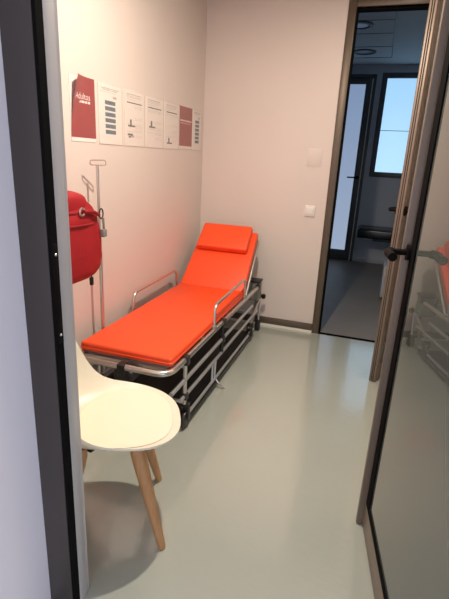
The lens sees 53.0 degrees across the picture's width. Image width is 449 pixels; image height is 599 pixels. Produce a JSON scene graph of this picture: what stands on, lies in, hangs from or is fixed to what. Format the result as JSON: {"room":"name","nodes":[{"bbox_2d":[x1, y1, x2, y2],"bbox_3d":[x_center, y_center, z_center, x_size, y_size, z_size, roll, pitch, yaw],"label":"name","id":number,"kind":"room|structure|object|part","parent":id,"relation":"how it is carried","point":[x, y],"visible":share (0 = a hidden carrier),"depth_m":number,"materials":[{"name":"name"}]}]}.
{"room":"first aid room","nodes":[
{"label":"first aid room","id":0,"kind":"room"},
{"bbox_2d":[0,35,50,598],"bbox_3d":[-1.118,0.170,-0.352,0.128,2.780,3.365,8,18,17],"label":"wall","id":1,"kind":"structure","parent":0,"point":[24,572],"depth_m":1.27,"materials":[{"name":"paint"}]},
{"bbox_2d":[57,0,207,376],"bbox_3d":[-0.700,-0.804,2.794,0.120,2.780,3.000,8,18,17],"label":"wall","id":2,"kind":"structure","parent":0,"point":[150,198],"depth_m":2.94,"materials":[{"name":"paint"}]},
{"bbox_2d":[68,73,95,142],"bbox_3d":[-0.720,-0.991,2.348,0.044,0.318,0.218,8,18,17],"label":"notice","id":3,"kind":"object","parent":2,"relation":"attached to","point":[81,88],"visible":1,"depth_m":2.35,"materials":[{"name":"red paper"}]},
{"bbox_2d":[67,190,106,284],"bbox_3d":[-0.789,-0.313,2.049,0.255,0.575,0.570,8,18,17],"label":"backpack","id":4,"kind":"object","parent":2,"relation":"attached to","point":[86,234],"visible":0.37,"depth_m":2.12,"materials":[{"name":"red fabric"}]},
{"bbox_3d":[-0.797,-0.425,2.018,0.216,0.126,0.430,8,18,17],"label":"bag lid","id":5,"kind":"part","parent":4,"relation":"part of","materials":[{"name":"red fabric"}]},
{"bbox_2d":[97,82,121,144],"bbox_3d":[-0.656,-1.060,2.595,0.006,0.323,0.260,8,18,17],"label":"notice","id":6,"kind":"object","parent":2,"relation":"attached to","point":[109,97],"visible":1,"depth_m":2.58,"materials":[{"name":"white paper"}]},
{"bbox_2d":[107,371,115,379],"bbox_3d":[-0.719,0.503,3.131,0.014,0.085,2.891,8,18,17],"label":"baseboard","id":7,"kind":"structure","parent":2,"relation":"attached to","point":[111,376],"depth_m":3.01,"materials":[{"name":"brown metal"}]},
{"bbox_2d":[124,89,143,146],"bbox_3d":[-0.568,-1.138,2.848,0.006,0.327,0.262,8,18,17],"label":"notice","id":8,"kind":"object","parent":2,"relation":"attached to","point":[133,101],"visible":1,"depth_m":2.84,"materials":[{"name":"white paper"}]},
{"bbox_2d":[146,96,162,147],"bbox_3d":[-0.480,-1.214,3.102,0.006,0.327,0.270,8,18,17],"label":"notice","id":9,"kind":"object","parent":2,"relation":"attached to","point":[154,107],"visible":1,"depth_m":3.10,"materials":[{"name":"white paper"}]},
{"bbox_2d":[164,101,178,149],"bbox_3d":[-0.393,-1.290,3.354,0.006,0.327,0.260,8,18,17],"label":"notice","id":10,"kind":"object","parent":2,"relation":"attached to","point":[171,111],"visible":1,"depth_m":3.34,"materials":[{"name":"white paper"}]},
{"bbox_2d":[179,105,191,148],"bbox_3d":[-0.309,-1.367,3.596,0.006,0.317,0.266,8,18,17],"label":"notice","id":11,"kind":"object","parent":2,"relation":"attached to","point":[185,114],"visible":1,"depth_m":3.59,"materials":[{"name":"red paper"}]},
{"bbox_2d":[192,109,201,150],"bbox_3d":[-0.233,-1.432,3.816,0.006,0.326,0.206,8,18,17],"label":"notice","id":12,"kind":"object","parent":2,"relation":"attached to","point":[197,115],"visible":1,"depth_m":3.81,"materials":[{"name":"white paper"}]},
{"bbox_2d":[83,258,382,598],"bbox_3d":[0.742,0.770,2.832,6.400,0.100,10.000,8,18,17],"label":"floor","id":13,"kind":"structure","parent":0,"point":[257,497],"depth_m":2.18,"materials":[{"name":"grey plastic"}]},
{"bbox_2d":[89,159,106,376],"bbox_3d":[-0.731,-0.059,2.632,0.091,1.455,0.260,8,18,17],"label":"pole","id":14,"kind":"object","parent":13,"relation":"on","point":[96,165],"visible":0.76,"depth_m":2.58,"materials":[{"name":"silver metal"}]},
{"bbox_2d":[76,342,180,549],"bbox_3d":[-0.472,0.532,1.823,0.583,0.850,0.508,0,18,-10],"label":"shell chair","id":15,"kind":"object","parent":13,"relation":"on","point":[116,415],"visible":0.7,"depth_m":1.81,"materials":[{"name":"beige plastic"}]},
{"bbox_3d":[-0.589,0.773,1.712,0.156,0.446,0.057,-13,23,-41],"label":"leg","id":16,"kind":"part","parent":15,"relation":"part of","materials":[{"name":"brown wood"}]},
{"bbox_3d":[-0.296,0.772,1.764,0.156,0.446,0.057,10,19,21],"label":"leg","id":17,"kind":"part","parent":15,"relation":"part of","materials":[{"name":"brown wood"}]},
{"bbox_3d":[-0.349,0.675,2.060,0.156,0.446,0.057,-13,23,-41],"label":"leg","id":18,"kind":"part","parent":15,"relation":"part of","materials":[{"name":"brown wood"}]},
{"bbox_2d":[81,233,265,427],"bbox_3d":[-0.222,0.070,3.229,0.682,0.899,2.011,8,18,17],"label":"stretcher","id":19,"kind":"object","parent":13,"relation":"on","point":[173,344],"visible":0.85,"depth_m":2.98,"materials":[{"name":"orange leather"}]},
{"bbox_3d":[-0.741,0.382,2.662,0.024,0.277,0.023,8,18,17],"label":"post","id":20,"kind":"part","parent":19,"relation":"part of","materials":[{"name":"silver metal"}]},
{"bbox_3d":[-0.498,0.253,3.403,0.022,0.023,1.700,8,18,17],"label":"rail","id":21,"kind":"part","parent":19,"relation":"part of","materials":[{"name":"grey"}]},
{"bbox_3d":[-0.503,-0.070,3.366,0.021,0.185,0.745,8,18,17],"label":"rail","id":22,"kind":"part","parent":19,"relation":"part of","materials":[{"name":"silver metal"}]},
{"bbox_3d":[-0.318,0.107,3.018,0.550,0.052,1.368,8,18,17],"label":"mattress","id":23,"kind":"part","parent":19,"relation":"part of","materials":[{"name":"orange leather"}]},
{"bbox_3d":[-0.241,0.087,3.214,0.582,0.033,1.952,8,18,17],"label":"frame","id":24,"kind":"part","parent":19,"relation":"part of","materials":[{"name":"silver metal"}]},
{"bbox_3d":[-0.220,0.458,2.505,0.024,0.277,0.023,8,18,17],"label":"post","id":25,"kind":"part","parent":19,"relation":"part of","materials":[{"name":"silver metal"}]},
{"bbox_3d":[-0.023,0.275,3.070,0.024,0.025,1.620,8,18,17],"label":"rail","id":26,"kind":"part","parent":19,"relation":"part of","materials":[{"name":"grey metal"}]},
{"bbox_3d":[-0.082,0.483,2.976,0.015,0.142,0.015,17,22,38],"label":"short post","id":27,"kind":"part","parent":19,"relation":"part of","materials":[{"name":"grey metal"}]},
{"bbox_3d":[-0.066,0.470,3.022,0.015,0.142,0.015,1,18,-5],"label":"short post","id":28,"kind":"part","parent":19,"relation":"part of","materials":[{"name":"grey metal"}]},
{"bbox_3d":[0.022,0.329,3.246,0.022,0.023,1.700,8,18,17],"label":"rail","id":29,"kind":"part","parent":19,"relation":"part of","materials":[{"name":"grey metal"}]},
{"bbox_2d":[181,233,257,291],"bbox_3d":[-0.026,-0.333,3.772,0.545,0.439,0.466,8,18,17],"label":"backrest cushion","id":30,"kind":"object","parent":19,"relation":"on","point":[216,269],"depth_m":3.70,"materials":[{"name":"orange leather"}]},
{"bbox_3d":[-0.017,0.264,3.086,0.024,0.237,0.023,8,18,17],"label":"post","id":31,"kind":"part","parent":19,"relation":"part of","materials":[{"name":"black metal"}]},
{"bbox_3d":[0.011,0.468,3.275,0.019,0.020,1.530,8,18,17],"label":"rail","id":32,"kind":"part","parent":19,"relation":"part of","materials":[{"name":"grey metal"}]},
{"bbox_2d":[197,223,252,252],"bbox_3d":[0.005,-0.524,3.809,0.443,0.201,0.210,8,18,17],"label":"pillow","id":33,"kind":"object","parent":19,"relation":"on","point":[221,237],"visible":1,"depth_m":3.77,"materials":[{"name":"orange leather"}]},
{"bbox_3d":[0.048,0.011,3.199,0.021,0.185,0.745,8,18,17],"label":"rail","id":34,"kind":"part","parent":19,"relation":"part of","materials":[{"name":"silver metal"}]},
{"bbox_3d":[0.251,0.129,4.012,0.022,0.262,0.194,8,18,17],"label":"folded leg","id":35,"kind":"part","parent":19,"relation":"part of","materials":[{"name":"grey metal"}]},
{"bbox_3d":[-0.019,-0.305,3.807,0.579,0.435,0.464,8,18,17],"label":"backrest frame","id":36,"kind":"part","parent":19,"relation":"part of","materials":[{"name":"silver metal"}]},
{"bbox_3d":[0.269,0.093,3.948,0.021,0.170,0.310,8,18,17],"label":"folded leg","id":37,"kind":"part","parent":19,"relation":"part of","materials":[{"name":"silver metal"}]},
{"bbox_2d":[356,225,392,242],"bbox_3d":[2.578,-0.748,6.763,1.190,0.600,0.470,8,18,17],"label":"bench","id":38,"kind":"object","parent":13,"relation":"on","point":[377,233],"visible":0.2,"depth_m":6.61,"materials":[{"name":"black leather"}]},
{"bbox_3d":[2.690,-0.875,6.741,0.900,0.045,0.330,8,18,17],"label":"seat frame","id":39,"kind":"part","parent":38,"relation":"part of","materials":[{"name":"grey metal"}]},
{"bbox_2d":[379,258,387,298],"bbox_3d":[2.079,-0.227,5.301,0.435,0.440,0.407,8,18,17],"label":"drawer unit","id":40,"kind":"object","parent":13,"relation":"on","point":[385,262],"visible":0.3,"depth_m":5.22,"materials":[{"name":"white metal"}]},
{"bbox_2d":[200,0,425,323],"bbox_3d":[0.826,-1.043,3.795,2.135,2.780,0.100,8,18,17],"label":"wall","id":41,"kind":"structure","parent":0,"point":[273,68],"depth_m":3.79,"materials":[{"name":"paint"}]},
{"bbox_2d":[222,312,311,332],"bbox_3d":[0.266,0.186,4.293,1.129,0.085,0.014,8,18,17],"label":"baseboard","id":42,"kind":"structure","parent":41,"relation":"attached to","point":[268,321],"depth_m":4.21,"materials":[{"name":"brown metal"}]},
{"bbox_2d":[304,205,314,216],"bbox_3d":[0.729,-0.756,3.849,0.086,0.092,0.018,8,18,17],"label":"light switch","id":43,"kind":"object","parent":41,"relation":"attached to","point":[309,210],"visible":1,"depth_m":3.84,"materials":[{"name":"white plastic"}]},
{"bbox_2d":[306,148,322,166],"bbox_3d":[0.746,-1.175,3.727,0.121,0.141,0.004,8,18,17],"label":"wall plate","id":44,"kind":"object","parent":41,"relation":"attached to","point":[314,156],"visible":1,"depth_m":3.72,"materials":[{"name":"paint"}]},
{"bbox_2d":[311,0,429,342],"bbox_3d":[1.295,-0.917,3.664,0.875,2.665,0.112,8,18,17],"label":"door frame","id":45,"kind":"structure","parent":41,"relation":"attached to","point":[354,9],"depth_m":3.59,"materials":[{"name":"brown metal"}]},
{"bbox_2d":[369,0,443,381],"bbox_3d":[1.394,-0.716,3.174,0.189,2.574,0.818,18,23,39],"label":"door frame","id":46,"kind":"structure","parent":41,"relation":"in","point":[435,6],"depth_m":2.85,"materials":[{"name":"brown metal"}]},
{"bbox_3d":[1.126,-0.602,2.998,0.069,0.060,0.169,8,18,17],"label":"handle","id":47,"kind":"part","parent":46,"relation":"part of","materials":[{"name":"black metal"}]},
{"bbox_3d":[1.223,-0.577,2.932,0.068,0.060,0.155,15,21,34],"label":"handle","id":48,"kind":"part","parent":46,"relation":"part of","materials":[{"name":"black metal"}]},
{"bbox_2d":[352,65,419,259],"bbox_3d":[2.452,-1.960,6.824,4.600,2.860,0.120,8,18,17],"label":"wall","id":49,"kind":"structure","parent":0,"point":[378,194],"depth_m":6.89,"materials":[{"name":"paint"}]},
{"bbox_2d":[329,74,376,260],"bbox_3d":[1.687,-1.994,7.008,0.935,2.740,0.126,8,18,17],"label":"door","id":50,"kind":"structure","parent":49,"relation":"in","point":[362,86],"depth_m":6.89,"materials":[{"name":"grey"}]},
{"bbox_3d":[1.695,-2.017,7.024,0.655,2.445,0.020,8,18,17],"label":"frosted pane","id":51,"kind":"part","parent":50,"relation":"part of","materials":[{"name":"grey"}]},
{"bbox_2d":[352,257,386,263],"bbox_3d":[3.304,-0.476,6.900,2.615,0.070,0.012,8,18,17],"label":"baseboard","id":52,"kind":"structure","parent":49,"relation":"attached to","point":[357,259],"depth_m":7.20,"materials":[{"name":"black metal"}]},
{"bbox_2d":[369,72,417,177],"bbox_3d":[2.792,-2.486,6.508,1.160,1.435,0.075,8,18,17],"label":"window","id":53,"kind":"structure","parent":49,"relation":"in","point":[397,94],"depth_m":6.59,"materials":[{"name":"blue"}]},
{"bbox_2d":[353,10,427,64],"bbox_3d":[1.981,-2.889,4.812,4.800,0.084,3.570,8,18,17],"label":"ceiling","id":54,"kind":"structure","parent":0,"point":[397,37],"depth_m":5.04,"materials":[{"name":"grey"}]},
{"bbox_2d":[357,21,373,29],"bbox_3d":[1.384,-2.810,4.619,0.280,0.016,0.280,8,18,17],"label":"recessed light","id":55,"kind":"object","parent":54,"relation":"in","point":[362,25],"visible":0.58,"depth_m":4.59,"materials":[{"name":"grey"}]},
{"bbox_3d":[1.384,-2.811,4.619,0.196,0.007,0.196,8,18,17],"label":"lamp glass","id":56,"kind":"part","parent":55,"relation":"part of","materials":[{"name":"grey glass"}]},
{"bbox_2d":[354,49,376,54],"bbox_3d":[1.780,-3.134,5.705,0.280,0.016,0.280,8,18,17],"label":"recessed light","id":57,"kind":"object","parent":54,"relation":"in","point":[360,51],"visible":0.98,"depth_m":5.67,"materials":[{"name":"grey"}]},
{"bbox_3d":[1.780,-3.134,5.705,0.196,0.007,0.196,8,18,17],"label":"lamp glass","id":58,"kind":"part","parent":57,"relation":"part of","materials":[{"name":"grey glass"}]},
{"bbox_3d":[1.021,-0.064,0.730,4.900,2.780,0.075,8,18,17],"label":"wall","id":59,"kind":"structure","parent":0,"visible":0},
{"bbox_2d":[0,0,88,598],"bbox_3d":[0.098,-0.157,1.010,1.315,2.700,0.088,8,18,17],"label":"door frame","id":60,"kind":"structure","parent":59,"relation":"attached to","point":[29,33],"depth_m":1.20,"materials":[{"name":"black metal"}]},
{"bbox_3d":[-0.449,-0.011,1.208,0.007,0.280,0.019,8,18,17],"label":"strike plate","id":61,"kind":"part","parent":60,"relation":"part of","materials":[{"name":"black metal"}]},
{"bbox_2d":[356,0,448,598],"bbox_3d":[0.571,-0.119,1.160,0.212,2.577,0.936,7,18,12],"label":"door","id":62,"kind":"structure","parent":59,"relation":"in","point":[403,509],"depth_m":1.40,"materials":[{"name":"grey glass"}]},
{"bbox_3d":[0.602,-0.160,1.565,0.090,0.056,0.140,8,18,17],"label":"handle","id":63,"kind":"part","parent":62,"relation":"part of","materials":[{"name":"black metal"}]}
]}

